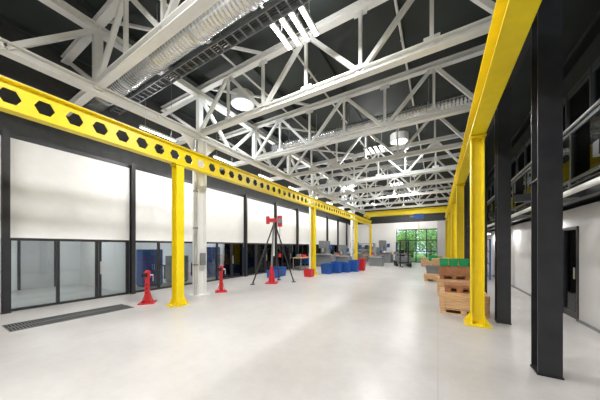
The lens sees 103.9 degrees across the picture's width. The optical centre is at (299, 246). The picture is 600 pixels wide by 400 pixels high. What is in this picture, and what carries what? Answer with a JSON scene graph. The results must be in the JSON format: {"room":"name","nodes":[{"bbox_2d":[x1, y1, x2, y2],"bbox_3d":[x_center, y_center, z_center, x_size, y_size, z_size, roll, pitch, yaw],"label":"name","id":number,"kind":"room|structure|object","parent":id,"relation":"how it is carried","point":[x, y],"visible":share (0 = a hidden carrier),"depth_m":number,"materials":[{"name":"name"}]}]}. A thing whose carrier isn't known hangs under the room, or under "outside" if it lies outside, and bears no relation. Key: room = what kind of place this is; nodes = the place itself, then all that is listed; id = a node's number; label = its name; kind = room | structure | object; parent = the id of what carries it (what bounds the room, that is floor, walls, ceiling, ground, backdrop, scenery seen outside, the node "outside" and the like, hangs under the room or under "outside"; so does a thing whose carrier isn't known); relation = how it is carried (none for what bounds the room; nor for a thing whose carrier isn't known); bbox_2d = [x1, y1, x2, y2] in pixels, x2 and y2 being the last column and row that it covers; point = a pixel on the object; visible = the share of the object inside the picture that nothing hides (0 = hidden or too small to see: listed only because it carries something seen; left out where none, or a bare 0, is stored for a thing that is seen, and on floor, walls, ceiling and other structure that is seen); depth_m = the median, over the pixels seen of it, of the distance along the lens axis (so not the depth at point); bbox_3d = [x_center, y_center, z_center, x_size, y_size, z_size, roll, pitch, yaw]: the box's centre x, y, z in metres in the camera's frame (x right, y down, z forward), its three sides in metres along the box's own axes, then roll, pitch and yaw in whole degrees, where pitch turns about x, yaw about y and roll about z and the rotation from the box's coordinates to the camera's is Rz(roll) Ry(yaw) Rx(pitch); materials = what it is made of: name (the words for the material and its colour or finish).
{"room":"factory floor","nodes":[
{"label":"factory floor","id":0,"kind":"room"},
{"bbox_2d":[81,242,124,291],"bbox_3d":[-7.719,0.250,9.213,4.120,2.700,0.100,0,0,30],"label":"wall partition","id":1,"kind":"structure","parent":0,"point":[113,253],"depth_m":8.91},
{"bbox_2d":[0,238,243,291],"bbox_3d":[-6.279,0.100,15.857,0.120,3.000,33.000,0,0,30],"label":"wall","id":2,"kind":"structure","parent":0,"point":[70,252],"depth_m":9.95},
{"bbox_2d":[17,241,55,289],"bbox_3d":[-10.130,0.550,9.085,0.080,2.100,1.020,0,0,30],"label":"door","id":3,"kind":"structure","parent":2,"relation":"in","point":[36,260],"depth_m":9.06,"materials":[{"name":"glass"},{"name":"black steel"}]},
{"bbox_2d":[0,21,348,247],"bbox_3d":[-2.816,-1.975,13.322,0.140,7.150,33.870,0,0,30],"label":"wall","id":4,"kind":"structure","parent":0,"point":[64,185],"depth_m":7.46,"materials":[{"name":"white"}]},
{"bbox_2d":[10,238,128,311],"bbox_3d":[-6.519,0.685,6.920,0.150,1.830,2.600,0,0,30],"label":"window","id":5,"kind":"structure","parent":4,"relation":"in","point":[98,243],"depth_m":7.14,"materials":[{"name":"glass"}]},
{"bbox_2d":[136,240,192,292],"bbox_3d":[-5.133,0.685,9.284,0.150,1.830,2.600,0,0,30],"label":"window","id":6,"kind":"structure","parent":4,"relation":"in","point":[138,241],"depth_m":8.90,"materials":[{"name":"black metal"}]},
{"bbox_2d":[207,242,242,281],"bbox_3d":[-3.746,0.685,11.647,0.150,1.830,2.600,0,0,30],"label":"window","id":7,"kind":"structure","parent":4,"relation":"in","point":[232,260],"depth_m":12.00,"materials":[{"name":"glass"}]},
{"bbox_2d":[247,243,273,275],"bbox_3d":[-2.360,0.685,14.010,0.150,1.830,2.600,0,0,30],"label":"window","id":8,"kind":"structure","parent":4,"relation":"in","point":[254,250],"depth_m":13.91,"materials":[{"name":"black glass"}]},
{"bbox_2d":[277,244,295,269],"bbox_3d":[-0.973,0.685,16.374,0.150,1.830,2.600,0,0,30],"label":"window","id":9,"kind":"structure","parent":4,"relation":"in","point":[290,249],"depth_m":16.60,"materials":[{"name":"black glass"}]},
{"bbox_2d":[299,244,308,267],"bbox_3d":[0.413,0.685,18.737,0.150,1.830,2.600,0,0,30],"label":"window","id":10,"kind":"structure","parent":4,"relation":"in","point":[303,248],"depth_m":18.57,"materials":[{"name":"black glass"}]},
{"bbox_2d":[330,245,336,254],"bbox_3d":[3.186,0.685,23.463,0.150,1.830,2.600,0,0,30],"label":"window","id":11,"kind":"structure","parent":4,"relation":"in","point":[334,247],"depth_m":23.81,"materials":[{"name":"black glass"}]},
{"bbox_2d":[207,244,222,265],"bbox_3d":[-4.946,0.250,13.939,4.120,2.700,0.100,0,0,30],"label":"wall partition","id":12,"kind":"structure","parent":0,"point":[208,245],"depth_m":13.70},
{"bbox_2d":[109,20,387,192],"bbox_3d":[-0.126,-5.370,10.752,2.743,0.060,30.182,0,0,30],"label":"roof bracing","id":13,"kind":"structure","parent":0,"point":[134,26],"depth_m":8.07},
{"bbox_2d":[0,262,599,399],"bbox_3d":[1.889,1.700,11.124,19.200,0.200,33.500,0,0,30],"label":"floor","id":14,"kind":"structure","parent":0,"point":[376,332],"depth_m":3.78,"materials":[{"name":"concrete"}]},
{"bbox_2d":[0,127,11,313],"bbox_3d":[-7.116,-0.625,5.682,0.165,4.450,0.160,0,0,30],"label":"post","id":15,"kind":"object","parent":14,"relation":"on","point":[5,133],"visible":1,"depth_m":5.64,"materials":[{"name":"black metal"}]},
{"bbox_2d":[2,304,133,331],"bbox_3d":[-5.216,1.594,5.495,0.680,0.012,2.100,0,0,30],"label":"floor drain grating","id":16,"kind":"object","parent":14,"relation":"on","point":[12,327],"visible":1,"depth_m":5.25,"materials":[{"name":"metal"}]},
{"bbox_2d":[129,163,135,293],"bbox_3d":[-5.729,-0.625,8.045,0.165,4.450,0.160,0,0,30],"label":"post","id":17,"kind":"object","parent":14,"relation":"on","point":[132,167],"visible":1,"depth_m":8.03,"materials":[{"name":"black metal"}]},
{"bbox_2d":[137,270,156,304],"bbox_3d":[-4.355,1.135,6.706,0.400,0.930,0.400,0,0,-21],"label":"jack stand","id":18,"kind":"object","parent":14,"relation":"on","point":[147,299],"visible":1,"depth_m":6.66,"materials":[{"name":"paint"}]},
{"bbox_2d":[136,249,162,286],"bbox_3d":[-6.273,0.850,9.825,0.535,1.500,0.800,0,0,30],"label":"storage cabinet","id":19,"kind":"object","parent":14,"relation":"on","point":[146,259],"visible":0.93,"depth_m":9.58,"materials":[{"name":"blue metal"}]},
{"bbox_2d":[165,255,187,282],"bbox_3d":[-5.666,1.000,10.860,0.535,1.200,0.800,0,0,30],"label":"storage cabinet","id":20,"kind":"object","parent":14,"relation":"on","point":[168,259],"visible":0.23,"depth_m":10.61,"materials":[{"name":"metal"}]},
{"bbox_2d":[166,163,189,307],"bbox_3d":[-3.374,-0.333,6.501,0.440,3.865,0.440,0,0,30],"label":"column","id":21,"kind":"structure","parent":14,"relation":"on","point":[178,299],"depth_m":6.46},
{"bbox_2d":[0,74,371,225],"bbox_3d":[-0.206,-2.545,11.901,0.200,0.550,31.160,0,0,30],"label":"crane runway beam","id":22,"kind":"object","parent":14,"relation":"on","point":[29,96],"visible":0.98,"depth_m":5.42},
{"bbox_2d":[180,132,215,296],"bbox_3d":[-3.371,-0.990,7.891,0.480,5.180,1.400,0,0,30],"label":"column","id":23,"kind":"structure","parent":14,"relation":"on","point":[199,180],"depth_m":7.87,"materials":[{"name":"metal"}]},
{"bbox_2d":[207,247,219,277],"bbox_3d":[-4.826,0.800,12.687,0.535,1.600,0.900,0,0,30],"label":"storage cabinet","id":24,"kind":"object","parent":14,"relation":"on","point":[211,251],"visible":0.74,"depth_m":12.49,"materials":[{"name":"blue metal"}]},
{"bbox_2d":[215,266,226,292],"bbox_3d":[-2.836,1.135,8.446,0.400,0.930,0.400,0,0,-21],"label":"jack stand","id":25,"kind":"object","parent":14,"relation":"on","point":[220,269],"visible":1,"depth_m":8.39,"materials":[{"name":"paint"}]},
{"bbox_2d":[243,194,246,276],"bbox_3d":[-2.956,-0.625,12.772,0.165,4.450,0.160,0,0,30],"label":"post","id":26,"kind":"object","parent":14,"relation":"on","point":[245,196],"visible":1,"depth_m":12.77,"materials":[{"name":"black metal"}]},
{"bbox_2d":[250,216,295,284],"bbox_3d":[-1.115,0.110,10.417,1.233,2.980,1.983,0,0,35],"label":"tripod hoist","id":27,"kind":"object","parent":14,"relation":"on","point":[278,219],"visible":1,"depth_m":10.36,"materials":[{"name":"red paint"}]},
{"bbox_2d":[266,269,280,277],"bbox_3d":[-1.373,1.400,12.284,0.624,0.400,0.520,0,0,30],"label":"plastic bin","id":28,"kind":"object","parent":14,"relation":"on","point":[267,271],"visible":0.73,"depth_m":12.15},
{"bbox_2d":[274,203,276,266],"bbox_3d":[-1.569,-0.625,15.135,0.165,4.450,0.160,0,0,30],"label":"post","id":29,"kind":"object","parent":14,"relation":"on","point":[275,204],"visible":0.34,"depth_m":15.13,"materials":[{"name":"black metal"}]},
{"bbox_2d":[273,266,286,275],"bbox_3d":[-1.141,1.350,13.075,0.624,0.500,0.520,0,0,30],"label":"plastic bin","id":30,"kind":"object","parent":14,"relation":"on","point":[283,269],"visible":0.61,"depth_m":12.91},
{"bbox_2d":[296,209,298,268],"bbox_3d":[-0.183,-0.625,17.498,0.165,4.450,0.160,0,0,30],"label":"post","id":31,"kind":"object","parent":14,"relation":"on","point":[297,210],"visible":1,"depth_m":17.49,"materials":[{"name":"black metal"}]},
{"bbox_2d":[292,254,308,270],"bbox_3d":[0.229,1.050,16.793,0.700,1.100,1.800,0,0,30],"label":"workbench","id":32,"kind":"object","parent":14,"relation":"on","point":[303,259],"visible":0.67,"depth_m":16.55,"materials":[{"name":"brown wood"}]},
{"bbox_2d":[303,269,314,276],"bbox_3d":[0.492,1.400,12.696,0.468,0.400,0.468,0,0,30],"label":"plastic bin","id":33,"kind":"object","parent":14,"relation":"on","point":[307,272],"visible":1,"depth_m":12.55,"materials":[{"name":"plastic"}]},
{"bbox_2d":[307,189,316,271],"bbox_3d":[0.789,-0.990,14.980,0.480,5.180,1.400,0,0,30],"label":"column","id":34,"kind":"structure","parent":14,"relation":"on","point":[312,193],"depth_m":14.87,"materials":[{"name":"metal"}]},
{"bbox_2d":[311,207,318,274],"bbox_3d":[0.775,-0.333,13.574,0.440,3.865,0.440,0,0,30],"label":"column","id":35,"kind":"structure","parent":14,"relation":"on","point":[313,210],"depth_m":13.56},
{"bbox_2d":[316,241,335,266],"bbox_3d":[2.031,0.550,19.272,1.440,2.100,1.260,0,0,30],"label":"machine","id":36,"kind":"object","parent":14,"relation":"on","point":[325,256],"visible":0.91,"depth_m":19.02,"materials":[{"name":"grey paint"}]},
{"bbox_2d":[321,263,332,273],"bbox_3d":[1.619,1.290,14.122,0.624,0.620,0.520,0,0,30],"label":"plastic bin","id":37,"kind":"object","parent":14,"relation":"on","point":[326,268],"visible":1,"depth_m":13.95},
{"bbox_2d":[326,217,327,240],"bbox_3d":[2.590,-0.625,22.225,0.165,4.450,0.160,0,0,30],"label":"post","id":38,"kind":"object","parent":14,"relation":"on","point":[326,217],"visible":0.48,"depth_m":22.21,"materials":[{"name":"black metal"}]},
{"bbox_2d":[330,261,342,272],"bbox_3d":[2.275,1.250,14.549,0.624,0.700,0.520,0,0,30],"label":"plastic bin","id":39,"kind":"object","parent":14,"relation":"on","point":[337,265],"visible":0.95,"depth_m":14.35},
{"bbox_2d":[337,220,338,252],"bbox_3d":[3.977,-0.625,24.588,0.165,4.450,0.160,0,0,30],"label":"post","id":40,"kind":"object","parent":14,"relation":"on","point":[337,220],"visible":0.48,"depth_m":24.61,"materials":[{"name":"black metal"}]},
{"bbox_2d":[336,245,351,261],"bbox_3d":[3.600,0.725,19.772,1.200,1.750,1.050,0,0,30],"label":"machine","id":41,"kind":"object","parent":14,"relation":"on","point":[342,249],"visible":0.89,"depth_m":19.55,"materials":[{"name":"grey paint"}]},
{"bbox_2d":[342,262,351,272],"bbox_3d":[2.931,1.290,14.976,0.624,0.620,0.520,0,0,30],"label":"plastic bin","id":42,"kind":"object","parent":14,"relation":"on","point":[346,267],"visible":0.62,"depth_m":14.76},
{"bbox_2d":[346,222,347,247],"bbox_3d":[5.363,-0.625,26.951,0.165,4.450,0.160,0,0,30],"label":"post","id":43,"kind":"object","parent":14,"relation":"on","point":[346,222],"visible":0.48,"depth_m":26.93,"materials":[{"name":"black metal"}]},
{"bbox_2d":[350,208,354,259],"bbox_3d":[4.949,-0.990,22.070,0.480,5.180,1.400,0,0,30],"label":"column","id":44,"kind":"structure","parent":14,"relation":"on","point":[352,210],"depth_m":21.87,"materials":[{"name":"metal"}]},
{"bbox_2d":[348,260,359,271],"bbox_3d":[3.544,1.225,15.428,0.624,0.750,0.520,0,0,30],"label":"plastic bin","id":45,"kind":"object","parent":14,"relation":"on","point":[355,263],"visible":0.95,"depth_m":15.19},
{"bbox_2d":[347,242,362,258],"bbox_3d":[5.454,0.550,23.524,1.440,2.100,1.260,0,0,30],"label":"machine","id":46,"kind":"object","parent":14,"relation":"on","point":[360,255],"visible":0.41,"depth_m":23.25,"materials":[{"name":"grey paint"}]},
{"bbox_2d":[354,221,357,259],"bbox_3d":[4.925,-0.333,20.646,0.440,3.865,0.440,0,0,30],"label":"column","id":47,"kind":"structure","parent":14,"relation":"on","point":[355,222],"depth_m":20.62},
{"bbox_2d":[357,258,365,270],"bbox_3d":[4.215,1.200,16.077,0.468,0.800,0.468,0,0,30],"label":"plastic bin","id":48,"kind":"object","parent":14,"relation":"on","point":[362,262],"visible":0.92,"depth_m":15.89,"materials":[{"name":"plastic"}]},
{"bbox_2d":[358,243,374,259],"bbox_3d":[7.357,0.600,26.176,1.860,2.000,0.660,0,0,30],"label":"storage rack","id":49,"kind":"object","parent":14,"relation":"on","point":[366,246],"visible":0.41,"depth_m":25.98,"materials":[{"name":"grey metal"}]},
{"bbox_2d":[369,226,371,256],"bbox_3d":[7.556,-0.333,25.132,0.440,3.865,0.440,0,0,30],"label":"column","id":50,"kind":"structure","parent":14,"relation":"on","point":[370,227],"depth_m":25.09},
{"bbox_2d":[369,247,383,265],"bbox_3d":[6.486,0.812,19.948,1.080,1.575,0.945,0,0,30],"label":"machine","id":51,"kind":"object","parent":14,"relation":"on","point":[375,260],"visible":1,"depth_m":19.75,"materials":[{"name":"grey paint"}]},
{"bbox_2d":[379,240,391,262],"bbox_3d":[8.545,0.463,24.247,1.560,2.275,1.365,0,0,30],"label":"machine","id":52,"kind":"object","parent":14,"relation":"on","point":[383,245],"visible":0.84,"depth_m":23.77,"materials":[{"name":"grey paint"}]},
{"bbox_2d":[394,241,411,266],"bbox_3d":[8.506,0.550,19.300,1.180,2.100,2.450,0,0,13],"label":"forklift","id":53,"kind":"object","parent":14,"relation":"on","point":[401,257],"visible":1,"depth_m":19.17,"materials":[{"name":"grey paint"}]},
{"bbox_2d":[421,257,428,265],"bbox_3d":[10.633,1.250,19.722,0.818,0.700,0.818,0,0,30],"label":"wooden crate","id":54,"kind":"object","parent":14,"relation":"on","point":[423,259],"visible":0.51,"depth_m":19.50,"materials":[{"name":"brown wood"}]},
{"bbox_2d":[424,272,438,281],"bbox_3d":[6.404,1.425,11.131,0.918,0.350,0.918,0,0,30],"label":"wooden crate","id":55,"kind":"object","parent":14,"relation":"on","point":[432,277],"visible":0.62,"depth_m":10.84,"materials":[{"name":"brown wood"}]},
{"bbox_2d":[425,265,438,273],"bbox_3d":[6.416,1.073,11.134,0.832,0.350,0.728,0,0,30],"label":"plastic tub","id":56,"kind":"object","parent":55,"relation":"on","point":[430,269],"visible":0.59,"depth_m":10.92,"materials":[{"name":"plastic"}]},
{"bbox_2d":[445,222,447,257],"bbox_3d":[13.609,-0.333,21.812,0.440,3.865,0.440,0,0,30],"label":"column","id":57,"kind":"structure","parent":14,"relation":"on","point":[446,224],"depth_m":21.77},
{"bbox_2d":[448,213,450,264],"bbox_3d":[9.965,-0.333,15.602,0.440,3.865,0.440,0,0,30],"label":"column","id":58,"kind":"structure","parent":14,"relation":"on","point":[449,214],"depth_m":15.58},
{"bbox_2d":[450,202,455,257],"bbox_3d":[7.891,-0.333,12.066,0.440,3.865,0.440,0,0,30],"label":"column","id":59,"kind":"structure","parent":14,"relation":"on","point":[453,205],"depth_m":12.04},
{"bbox_2d":[437,276,469,295],"bbox_3d":[5.107,1.325,7.834,0.918,0.550,0.918,0,0,30],"label":"wooden crate","id":60,"kind":"object","parent":14,"relation":"on","point":[440,282],"visible":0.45,"depth_m":7.61,"materials":[{"name":"brown wood"}]},
{"bbox_2d":[439,265,469,280],"bbox_3d":[5.107,0.838,7.834,0.818,0.420,0.818,0,0,30],"label":"wooden crate","id":61,"kind":"object","parent":60,"relation":"on","point":[445,272],"visible":0.96,"depth_m":7.52,"materials":[{"name":"orange wood"}]},
{"bbox_2d":[439,258,448,265],"bbox_3d":[4.802,0.504,7.849,0.260,0.243,0.416,0,0,30],"label":"plastic tub","id":62,"kind":"object","parent":61,"relation":"on","point":[443,261],"visible":1,"depth_m":7.69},
{"bbox_2d":[448,258,458,266],"bbox_3d":[5.035,0.504,7.713,0.260,0.243,0.416,0,0,30],"label":"plastic tub","id":63,"kind":"object","parent":61,"relation":"on","point":[452,261],"visible":0.91,"depth_m":7.56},
{"bbox_2d":[458,259,468,266],"bbox_3d":[5.268,0.504,7.576,0.260,0.243,0.416,0,0,30],"label":"plastic tub","id":64,"kind":"object","parent":61,"relation":"on","point":[462,262],"visible":0.88,"depth_m":7.42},
{"bbox_2d":[455,183,464,264],"bbox_3d":[5.816,-0.333,8.530,0.440,3.865,0.440,0,0,30],"label":"column","id":65,"kind":"structure","parent":14,"relation":"on","point":[459,187],"depth_m":8.52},
{"bbox_2d":[439,287,489,318],"bbox_3d":[4.023,1.350,5.838,0.968,0.500,0.858,0,0,30],"label":"wooden crate","id":66,"kind":"object","parent":14,"relation":"on","point":[451,301],"visible":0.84,"depth_m":5.56,"materials":[{"name":"brown wood"}]},
{"bbox_2d":[444,281,469,293],"bbox_3d":[3.943,1.008,5.850,0.618,0.180,0.618,0,0,30],"label":"wooden crate","id":67,"kind":"object","parent":66,"relation":"on","point":[458,287],"visible":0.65,"depth_m":5.70,"materials":[{"name":"orange wood"}]},
{"bbox_2d":[464,182,467,258],"bbox_3d":[8.465,-1.875,12.077,0.240,6.950,0.270,0,0,30],"label":"column","id":68,"kind":"structure","parent":14,"relation":"on","point":[466,183],"depth_m":11.94,"materials":[{"name":"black metal"}]},
{"bbox_2d":[468,117,469,266],"bbox_3d":[7.074,-1.875,9.705,0.240,6.950,0.270,0,0,30],"label":"column","id":69,"kind":"structure","parent":14,"relation":"on","point":[468,117],"depth_m":9.63,"materials":[{"name":"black metal"}]},
{"bbox_2d":[463,133,492,328],"bbox_3d":[3.670,-0.333,4.873,0.440,3.865,0.440,0,0,30],"label":"column","id":70,"kind":"structure","parent":14,"relation":"on","point":[476,317],"depth_m":4.85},
{"bbox_2d":[477,74,486,292],"bbox_3d":[5.682,-1.875,7.333,0.240,6.950,0.270,0,0,30],"label":"column","id":71,"kind":"structure","parent":14,"relation":"on","point":[478,74],"depth_m":7.19,"materials":[{"name":"black metal"}]},
{"bbox_2d":[487,239,490,279],"bbox_3d":[9.482,0.600,12.408,0.660,2.000,1.860,0,0,30],"label":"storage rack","id":72,"kind":"object","parent":14,"relation":"on","point":[489,251],"visible":0.1,"depth_m":11.47,"materials":[{"name":"blue metal"}]},
{"bbox_2d":[494,88,511,324],"bbox_3d":[4.316,-1.875,5.004,0.240,6.950,0.270,0,0,30],"label":"column","id":73,"kind":"structure","parent":14,"relation":"on","point":[503,110],"depth_m":4.90,"materials":[{"name":"black metal"}]},
{"bbox_2d":[530,0,564,379],"bbox_3d":[3.137,-1.875,2.994,0.240,6.950,0.270,0,0,30],"label":"column","id":74,"kind":"structure","parent":14,"relation":"on","point":[547,25],"depth_m":2.89,"materials":[{"name":"black metal"}]},
{"bbox_3d":[8.254,1.350,13.987,0.918,0.500,0.918,0,0,30],"label":"wooden crate","id":75,"kind":"object","parent":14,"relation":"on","visible":0},
{"bbox_2d":[432,258,439,265],"bbox_3d":[8.254,0.898,13.987,0.718,0.400,0.718,0,0,30],"label":"wooden crate","id":76,"kind":"object","parent":75,"relation":"on","point":[434,260],"visible":0.57,"depth_m":13.77,"materials":[{"name":"brown wood"}]},
{"bbox_3d":[-1.099,-1.875,-4.225,0.240,6.950,0.270,0,0,30],"label":"column","id":77,"kind":"structure","parent":14,"relation":"on","visible":0},
{"bbox_2d":[465,28,530,182],"bbox_3d":[6.340,-3.450,8.454,0.200,0.340,32.980,0,0,30],"label":"beam","id":78,"kind":"structure","parent":77,"relation":"attached to","point":[527,42],"depth_m":4.29,"materials":[{"name":"black metal"}]},
{"bbox_3d":[-7.530,-0.990,0.801,0.480,5.180,1.400,0,0,30],"label":"column","id":79,"kind":"structure","parent":14,"relation":"on","visible":0},
{"bbox_2d":[0,0,366,214],"bbox_3d":[-0.638,-4.385,12.548,0.220,1.610,32.980,0,0,30],"label":"roof truss","id":80,"kind":"object","parent":79,"relation":"on","point":[17,51],"visible":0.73,"depth_m":5.99,"materials":[{"name":"metal"}]},
{"bbox_2d":[61,0,219,115],"bbox_3d":[-2.256,-4.525,4.060,10.160,1.610,0.170,0,0,30],"label":"roof truss","id":81,"kind":"object","parent":80,"relation":"attached to","point":[174,18],"depth_m":4.82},
{"bbox_2d":[161,0,495,149],"bbox_3d":[-0.869,-4.525,6.423,10.160,1.610,0.170,0,0,30],"label":"roof truss","id":82,"kind":"object","parent":80,"relation":"attached to","point":[436,42],"depth_m":5.48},
{"bbox_2d":[219,43,485,170],"bbox_3d":[0.517,-4.525,8.786,10.160,1.610,0.170,0,0,30],"label":"roof truss","id":83,"kind":"object","parent":80,"relation":"attached to","point":[433,67],"depth_m":7.65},
{"bbox_2d":[259,118,463,182],"bbox_3d":[1.904,-4.525,11.150,10.160,1.610,0.170,0,0,30],"label":"roof truss","id":84,"kind":"object","parent":80,"relation":"attached to","point":[434,148],"depth_m":10.22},
{"bbox_2d":[284,132,464,192],"bbox_3d":[3.290,-4.525,13.513,10.160,1.610,0.170,0,0,30],"label":"roof truss","id":85,"kind":"object","parent":80,"relation":"attached to","point":[435,168],"depth_m":12.67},
{"bbox_2d":[305,152,459,199],"bbox_3d":[4.677,-4.525,15.876,10.160,1.610,0.170,0,0,30],"label":"roof truss","id":86,"kind":"object","parent":80,"relation":"attached to","point":[409,163],"depth_m":15.12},
{"bbox_2d":[0,0,599,199],"bbox_3d":[1.889,-5.650,11.124,19.200,0.200,33.500,0,0,30],"label":"ceiling","id":87,"kind":"structure","parent":0,"point":[449,15],"depth_m":7.11,"materials":[{"name":"metal"}]},
{"bbox_2d":[139,82,176,141],"bbox_3d":[-4.455,-4.542,7.425,0.100,2.007,1.100,0,0,30],"label":"lamp","id":88,"kind":"object","parent":87,"relation":"hanging from","point":[140,126],"visible":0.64,"depth_m":7.41,"materials":[{"name":"white paint"}]},
{"bbox_2d":[84,0,266,112],"bbox_3d":[-1.957,-4.777,4.569,10.000,1.445,0.530,0,0,30],"label":"ventilation duct","id":89,"kind":"object","parent":87,"relation":"hanging from","point":[224,13],"visible":0.57,"depth_m":4.76,"materials":[{"name":"silver metal"}]},
{"bbox_2d":[110,0,310,114],"bbox_3d":[-1.662,-4.910,5.056,10.015,1.180,0.260,0,0,30],"label":"cable tray","id":90,"kind":"object","parent":87,"relation":"hanging from","point":[265,11],"visible":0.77,"depth_m":5.08,"materials":[{"name":"grey paint"}]},
{"bbox_2d":[213,155,234,164],"bbox_3d":[-3.114,-4.542,9.711,0.100,2.007,1.100,0,0,30],"label":"lamp","id":91,"kind":"object","parent":87,"relation":"hanging from","point":[214,156],"visible":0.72,"depth_m":9.63,"materials":[{"name":"white paint"}]},
{"bbox_2d":[231,88,253,110],"bbox_3d":[-2.091,-5.374,8.589,0.840,0.348,0.840,0,0,30],"label":"pendant light","id":92,"kind":"object","parent":87,"relation":"in","point":[239,101],"depth_m":8.46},
{"bbox_2d":[159,0,427,195],"bbox_3d":[2.726,-5.397,10.575,4.460,0.295,32.900,0,0,30],"label":"pipes","id":93,"kind":"object","parent":87,"relation":"hanging from","point":[395,1],"visible":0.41,"depth_m":7.56,"materials":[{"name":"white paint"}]},
{"bbox_2d":[270,1,318,49],"bbox_3d":[-0.102,-4.966,4.767,0.760,1.157,0.680,0,0,30],"label":"lamp","id":94,"kind":"object","parent":87,"relation":"hanging from","point":[303,10],"visible":0.89,"depth_m":4.72,"materials":[{"name":"white paint"}]},
{"bbox_2d":[272,79,474,151],"bbox_3d":[2.056,-4.883,8.939,7.500,1.235,0.470,0,0,30],"label":"ventilation duct","id":95,"kind":"object","parent":87,"relation":"hanging from","point":[460,98],"visible":0.52,"depth_m":8.23,"materials":[{"name":"silver metal"}]},
{"bbox_2d":[366,132,383,153],"bbox_3d":[3.360,-4.966,10.666,0.760,1.157,0.680,0,0,30],"label":"lamp","id":96,"kind":"object","parent":87,"relation":"hanging from","point":[380,145],"visible":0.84,"depth_m":10.58,"materials":[{"name":"white paint"}]},
{"bbox_2d":[390,131,407,144],"bbox_3d":[4.902,-5.374,11.616,0.840,0.348,0.840,0,0,30],"label":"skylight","id":97,"kind":"object","parent":87,"relation":"attached to","point":[403,135],"visible":0.93,"depth_m":11.41,"materials":[{"name":"white paint"}]},
{"bbox_2d":[0,0,599,199],"bbox_3d":[2.855,-5.485,10.499,12.380,0.120,32.980,0,0,30],"label":"roof","id":98,"kind":"structure","parent":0,"point":[80,3],"depth_m":6.99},
{"bbox_2d":[321,169,455,204],"bbox_3d":[6.063,-4.525,18.239,10.160,1.610,0.170,0,0,30],"label":"roof truss","id":99,"kind":"object","parent":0,"point":[436,190],"depth_m":17.49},
{"bbox_2d":[332,177,453,208],"bbox_3d":[7.450,-4.525,20.603,10.160,1.610,0.170,0,0,30],"label":"roof truss","id":100,"kind":"object","parent":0,"point":[417,199],"depth_m":19.92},
{"bbox_2d":[342,186,450,212],"bbox_3d":[8.836,-4.525,22.966,10.160,1.610,0.170,0,0,30],"label":"roof truss","id":101,"kind":"object","parent":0,"point":[402,192],"depth_m":22.30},
{"bbox_2d":[349,192,450,261],"bbox_3d":[10.276,-1.975,25.420,19.200,7.150,0.250,0,0,30],"label":"wall","id":102,"kind":"structure","parent":0,"point":[383,227],"depth_m":25.28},
{"bbox_2d":[396,228,436,262],"bbox_3d":[12.021,-0.125,24.344,3.890,3.450,0.120,0,0,30],"label":"window","id":103,"kind":"structure","parent":102,"relation":"in","point":[406,240],"depth_m":24.29,"materials":[{"name":"black metal"}]},
{"bbox_2d":[445,0,541,222],"bbox_3d":[5.758,-2.555,8.431,0.260,0.550,31.570,0,0,30],"label":"crane runway beam","id":104,"kind":"object","parent":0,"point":[512,20],"visible":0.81,"depth_m":3.12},
{"bbox_2d":[364,206,446,230],"bbox_3d":[9.773,-2.435,22.092,7.100,2.170,1.800,0,0,30],"label":"crane","id":105,"kind":"object","parent":104,"relation":"on","point":[418,213],"visible":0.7,"depth_m":21.75,"materials":[{"name":"yellow paint"}]},
{"bbox_2d":[487,176,599,227],"bbox_3d":[8.502,-0.782,11.527,0.070,0.195,25.490,0,0,30],"label":"conduit pipe","id":106,"kind":"object","parent":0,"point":[595,181],"visible":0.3,"depth_m":2.97,"materials":[{"name":"metal"}]},
{"bbox_2d":[487,201,599,329],"bbox_3d":[7.621,0.370,7.703,0.150,2.460,33.000,0,0,30],"label":"wall","id":107,"kind":"structure","parent":0,"point":[587,217],"depth_m":4.93,"materials":[{"name":"grey paint"}]},
{"bbox_2d":[488,273,599,332],"bbox_3d":[7.549,1.570,7.745,0.015,0.060,33.000,0,0,30],"label":"baseboard","id":108,"kind":"structure","parent":107,"relation":"attached to","point":[579,320],"depth_m":4.87,"materials":[{"name":"grey paint"}]},
{"bbox_2d":[563,226,578,321],"bbox_3d":[6.224,0.575,5.392,0.160,2.050,0.900,0,0,30],"label":"door","id":109,"kind":"structure","parent":107,"relation":"in","point":[570,234],"depth_m":5.41,"materials":[{"name":"black metal"}]},
{"bbox_2d":[487,139,599,231],"bbox_3d":[8.203,-1.020,7.361,4.080,0.300,32.980,0,0,30],"label":"deck","id":110,"kind":"object","parent":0,"point":[592,194],"visible":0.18,"depth_m":4.55,"materials":[{"name":"grey paint"}]},
{"bbox_2d":[487,32,599,210],"bbox_3d":[8.367,-3.268,7.265,0.120,4.245,32.980,0,0,30],"label":"window","id":111,"kind":"structure","parent":110,"relation":"on","point":[581,86],"depth_m":6.98,"materials":[{"name":"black glass"}]},
{"bbox_2d":[487,99,599,220],"bbox_3d":[7.233,-1.748,7.930,0.108,1.157,32.800,0,0,30],"label":"guardrail","id":112,"kind":"object","parent":110,"relation":"on","point":[579,162],"visible":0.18,"depth_m":4.43,"materials":[{"name":"metal"}]},
{"label":"outside","id":113,"kind":"structure","parent":0,"visible":0},
{"bbox_2d":[411,253,436,261],"bbox_3d":[24.619,1.750,41.961,60.000,0.200,42.700,0,0,30],"label":"ground","id":114,"kind":"structure","parent":113,"point":[419,255],"depth_m":40.82,"materials":[{"name":"green plant"}]},
{"bbox_2d":[397,231,415,254],"bbox_3d":[13.866,-0.244,30.690,2.684,3.888,2.676,0,0,30],"label":"tree","id":115,"kind":"object","parent":114,"relation":"on","point":[403,243],"visible":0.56,"depth_m":30.16,"materials":[{"name":"green plant"}]},
{"bbox_2d":[397,230,425,257],"bbox_3d":[17.360,-1.513,36.192,4.423,6.426,4.558,0,0,30],"label":"tree","id":116,"kind":"object","parent":114,"relation":"on","point":[413,231],"visible":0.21,"depth_m":35.78,"materials":[{"name":"green plant"}]},
{"bbox_2d":[417,229,436,255],"bbox_3d":[16.776,-0.764,30.132,3.248,4.928,3.224,0,0,-35],"label":"tree","id":117,"kind":"object","parent":114,"relation":"on","point":[431,240],"visible":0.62,"depth_m":29.82,"materials":[{"name":"green plant"}]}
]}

